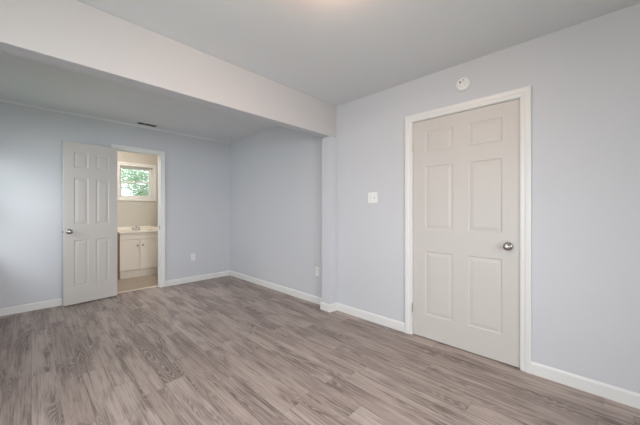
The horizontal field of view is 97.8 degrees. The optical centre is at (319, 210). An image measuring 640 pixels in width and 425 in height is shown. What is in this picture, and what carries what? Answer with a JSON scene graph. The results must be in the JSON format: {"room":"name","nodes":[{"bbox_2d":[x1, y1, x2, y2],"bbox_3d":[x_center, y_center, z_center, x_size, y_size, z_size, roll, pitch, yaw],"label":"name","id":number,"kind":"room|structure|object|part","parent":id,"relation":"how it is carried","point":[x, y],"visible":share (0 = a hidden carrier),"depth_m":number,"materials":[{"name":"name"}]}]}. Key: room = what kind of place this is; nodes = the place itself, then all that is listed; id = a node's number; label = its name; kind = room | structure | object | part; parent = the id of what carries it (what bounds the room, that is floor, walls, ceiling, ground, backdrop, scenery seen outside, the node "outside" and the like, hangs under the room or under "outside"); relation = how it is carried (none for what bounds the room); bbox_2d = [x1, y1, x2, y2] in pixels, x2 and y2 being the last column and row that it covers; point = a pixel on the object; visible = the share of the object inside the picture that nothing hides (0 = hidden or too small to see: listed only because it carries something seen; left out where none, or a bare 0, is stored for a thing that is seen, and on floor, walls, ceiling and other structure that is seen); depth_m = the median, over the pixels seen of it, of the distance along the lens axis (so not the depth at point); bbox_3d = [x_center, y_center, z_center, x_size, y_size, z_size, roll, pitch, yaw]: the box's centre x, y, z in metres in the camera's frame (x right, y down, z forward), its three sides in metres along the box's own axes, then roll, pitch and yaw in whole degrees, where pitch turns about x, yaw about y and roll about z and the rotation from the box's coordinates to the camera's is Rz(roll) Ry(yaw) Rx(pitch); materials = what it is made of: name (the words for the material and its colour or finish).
{"room":"empty bedroom","nodes":[
{"label":"empty bedroom","id":0,"kind":"room"},
{"bbox_2d":[0,102,229,307],"bbox_3d":[-2.973,-0.030,3.909,0.115,2.449,3.626,0,0,44],"label":"wall","id":1,"kind":"structure","parent":0,"point":[197,170],"depth_m":3.52,"materials":[{"name":"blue paint"}]},
{"bbox_2d":[0,298,62,315],"bbox_3d":[-3.349,1.150,3.429,0.013,0.088,1.272,0,0,44],"label":"baseboard","id":2,"kind":"structure","parent":1,"relation":"attached to","point":[55,302],"depth_m":3.32,"materials":[{"name":"white wood"}]},
{"bbox_2d":[62,140,116,305],"bbox_3d":[-3.005,0.158,3.672,0.150,2.046,0.580,0,0,37],"label":"door","id":3,"kind":"structure","parent":1,"relation":"in","point":[89,232],"depth_m":3.65,"materials":[{"name":"white paint"}]},
{"bbox_2d":[0,99,229,143],"bbox_3d":[-2.726,-1.244,4.067,0.022,0.022,3.056,0,0,44],"label":"strip","id":4,"kind":"object","parent":1,"relation":"attached to","point":[1,100],"visible":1,"depth_m":3.80,"materials":[{"name":"white paint"}]},
{"bbox_2d":[111,144,164,287],"bbox_3d":[-2.710,0.133,4.172,0.137,2.122,0.689,0,0,44],"label":"door frame","id":5,"kind":"structure","parent":1,"relation":"attached to","point":[119,147],"depth_m":4.35,"materials":[{"name":"white wood"}]},
{"bbox_2d":[165,270,229,286],"bbox_3d":[-2.049,1.150,4.773,0.013,0.088,1.098,0,0,44],"label":"baseboard","id":6,"kind":"structure","parent":1,"relation":"attached to","point":[223,273],"depth_m":4.71,"materials":[{"name":"white wood"}]},
{"bbox_2d":[117,151,157,270],"bbox_3d":[-3.830,-0.030,5.131,0.140,2.449,1.550,0,0,44],"label":"wall","id":7,"kind":"structure","parent":0,"point":[129,213],"depth_m":5.38,"materials":[{"name":"beige paint"}]},
{"bbox_2d":[117,161,156,200],"bbox_3d":[-3.557,-0.543,5.399,0.156,0.723,0.673,0,0,44],"label":"window","id":8,"kind":"structure","parent":7,"relation":"in","point":[120,197],"depth_m":5.41,"materials":[{"name":"white plastic"}]},
{"bbox_3d":[-3.606,-0.676,5.446,0.020,0.290,0.505,0,0,44],"label":"sash","id":9,"kind":"part","parent":8,"relation":"part of","materials":[{"name":"clear glass"}]},
{"bbox_3d":[-3.589,-0.413,5.430,0.020,0.296,0.505,0,0,44],"label":"sash","id":10,"kind":"part","parent":8,"relation":"part of","materials":[{"name":"clear glass"}]},
{"bbox_3d":[-3.587,-0.543,5.428,0.055,0.595,0.545,0,0,44],"label":"frame","id":11,"kind":"part","parent":8,"relation":"part of","materials":[{"name":"white wood"}]},
{"bbox_2d":[0,274,639,424],"bbox_3d":[-0.835,1.224,2.481,7.850,0.060,4.306,0,0,44],"label":"floor","id":12,"kind":"structure","parent":0,"point":[224,350],"depth_m":2.07,"materials":[{"name":"grey laminate"}]},
{"bbox_2d":[117,285,156,292],"bbox_3d":[-2.763,1.192,4.224,0.050,0.008,0.553,0,0,44],"label":"threshold","id":13,"kind":"object","parent":12,"relation":"on","point":[156,285],"visible":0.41,"depth_m":4.20,"materials":[{"name":"beige wood"}]},
{"bbox_2d":[117,226,157,279],"bbox_3d":[-3.378,0.748,5.154,0.475,0.892,0.621,0,0,44],"label":"vanity cabinet","id":14,"kind":"object","parent":12,"relation":"on","point":[137,250],"visible":0.83,"depth_m":5.00,"materials":[{"name":"white wood"}]},
{"bbox_3d":[-3.599,0.797,4.957,0.431,0.795,0.006,0,0,44],"label":"panel","id":15,"kind":"part","parent":14,"relation":"part of","materials":[{"name":"beige wood"}]},
{"bbox_3d":[-3.339,0.781,4.903,0.018,0.526,0.290,0,0,44],"label":"door","id":16,"kind":"part","parent":14,"relation":"part of","materials":[{"name":"beige wood"}]},
{"bbox_2d":[117,226,157,233],"bbox_3d":[-3.382,0.398,5.157,0.465,0.191,0.621,0,0,44],"label":"sink","id":17,"kind":"object","parent":14,"relation":"in","point":[144,229],"depth_m":5.18,"materials":[{"name":"white stone"}]},
{"bbox_3d":[-3.231,0.455,5.015,0.018,0.106,0.603,0,0,44],"label":"drawer","id":18,"kind":"part","parent":14,"relation":"part of","materials":[{"name":"beige wood"}]},
{"bbox_3d":[-3.126,0.781,5.123,0.018,0.526,0.302,0,0,44],"label":"door","id":19,"kind":"part","parent":14,"relation":"part of","materials":[{"name":"beige wood"}]},
{"bbox_2d":[0,0,639,142],"bbox_3d":[-1.113,-1.305,2.193,8.090,0.100,3.746,0,0,44],"label":"ceiling","id":20,"kind":"structure","parent":0,"point":[333,52],"depth_m":2.11,"materials":[{"name":"white paint"}]},
{"bbox_2d":[135,121,158,127],"bbox_3d":[-2.520,-1.252,4.069,0.136,0.006,0.264,0,0,44],"label":"ceiling vent","id":21,"kind":"object","parent":20,"relation":"in","point":[138,122],"visible":1,"depth_m":4.06,"materials":[{"name":"grey metal"}]},
{"bbox_2d":[0,0,335,137],"bbox_3d":[-0.914,-1.066,2.314,0.135,0.378,3.056,0,0,44],"label":"beam","id":22,"kind":"structure","parent":20,"relation":"attached to","point":[74,35],"depth_m":1.92,"materials":[{"name":"white paint"}]},
{"bbox_2d":[230,3,639,393],"bbox_3d":[0.669,-0.030,2.991,6.638,2.449,0.120,0,0,44],"label":"wall","id":23,"kind":"structure","parent":0,"point":[583,78],"depth_m":2.02,"materials":[{"name":"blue paint"}]},
{"bbox_2d":[229,270,404,331],"bbox_3d":[-0.454,1.150,3.907,3.484,0.088,0.125,0,0,44],"label":"baseboard","id":24,"kind":"structure","parent":23,"relation":"attached to","point":[375,318],"depth_m":3.32,"materials":[{"name":"white wood"}]},
{"bbox_2d":[315,266,318,275],"bbox_3d":[-0.034,0.779,3.582,0.071,0.116,0.009,0,0,44],"label":"wall outlet","id":25,"kind":"object","parent":23,"relation":"attached to","point":[316,268],"visible":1,"depth_m":3.58,"materials":[{"name":"white plastic"}]},
{"bbox_2d":[322,136,335,303],"bbox_3d":[0.110,0.159,3.372,0.135,2.070,0.112,0,0,44],"label":"pilaster","id":26,"kind":"object","parent":23,"relation":"attached to","point":[328,143],"visible":0.86,"depth_m":3.33,"materials":[{"name":"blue paint"}]},
{"bbox_2d":[368,192,376,202],"bbox_3d":[0.562,-0.139,2.999,0.117,0.117,0.019,0,0,44],"label":"light switch","id":27,"kind":"object","parent":23,"relation":"attached to","point":[372,196],"visible":1,"depth_m":3.00,"materials":[{"name":"white plastic"}]},
{"bbox_2d":[456,77,470,91],"bbox_3d":[1.208,-1.068,2.359,0.118,0.118,0.040,0,0,44],"label":"smoke detector","id":28,"kind":"object","parent":23,"relation":"attached to","point":[463,84],"visible":1,"depth_m":2.35,"materials":[{"name":"white plastic"}]},
{"bbox_2d":[412,99,519,367],"bbox_3d":[1.188,0.172,2.393,0.862,2.029,0.097,0,0,44],"label":"door","id":29,"kind":"structure","parent":23,"relation":"in","point":[466,164],"depth_m":2.35,"materials":[{"name":"white paint"}]},
{"bbox_3d":[1.426,0.276,2.128,0.054,0.054,0.046,0,0,44],"label":"knob","id":30,"kind":"part","parent":29,"relation":"part of","materials":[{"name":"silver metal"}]},
{"bbox_2d":[405,85,530,373],"bbox_3d":[1.233,0.138,2.434,0.994,2.113,0.138,0,0,44],"label":"door frame","id":31,"kind":"structure","parent":23,"relation":"attached to","point":[524,93],"depth_m":2.09,"materials":[{"name":"white wood"}]},
{"bbox_2d":[531,361,639,408],"bbox_3d":[2.231,1.150,1.389,1.898,0.088,0.013,0,0,44],"label":"baseboard","id":32,"kind":"structure","parent":23,"relation":"attached to","point":[630,398],"depth_m":1.83,"materials":[{"name":"white wood"}]},
{"label":"outside","id":33,"kind":"structure","parent":0,"visible":0},
{"bbox_3d":[-2.180,1.544,3.500,32.000,0.100,26.000,0,0,44],"label":"ground","id":34,"kind":"structure","parent":33,"visible":0},
{"bbox_2d":[121,169,148,195],"bbox_3d":[-4.978,-0.573,8.773,3.463,4.182,2.529,0,0,1],"label":"tree","id":35,"kind":"object","parent":34,"relation":"on","point":[141,176],"visible":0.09,"depth_m":8.18,"materials":[{"name":"green plant"}]}
]}

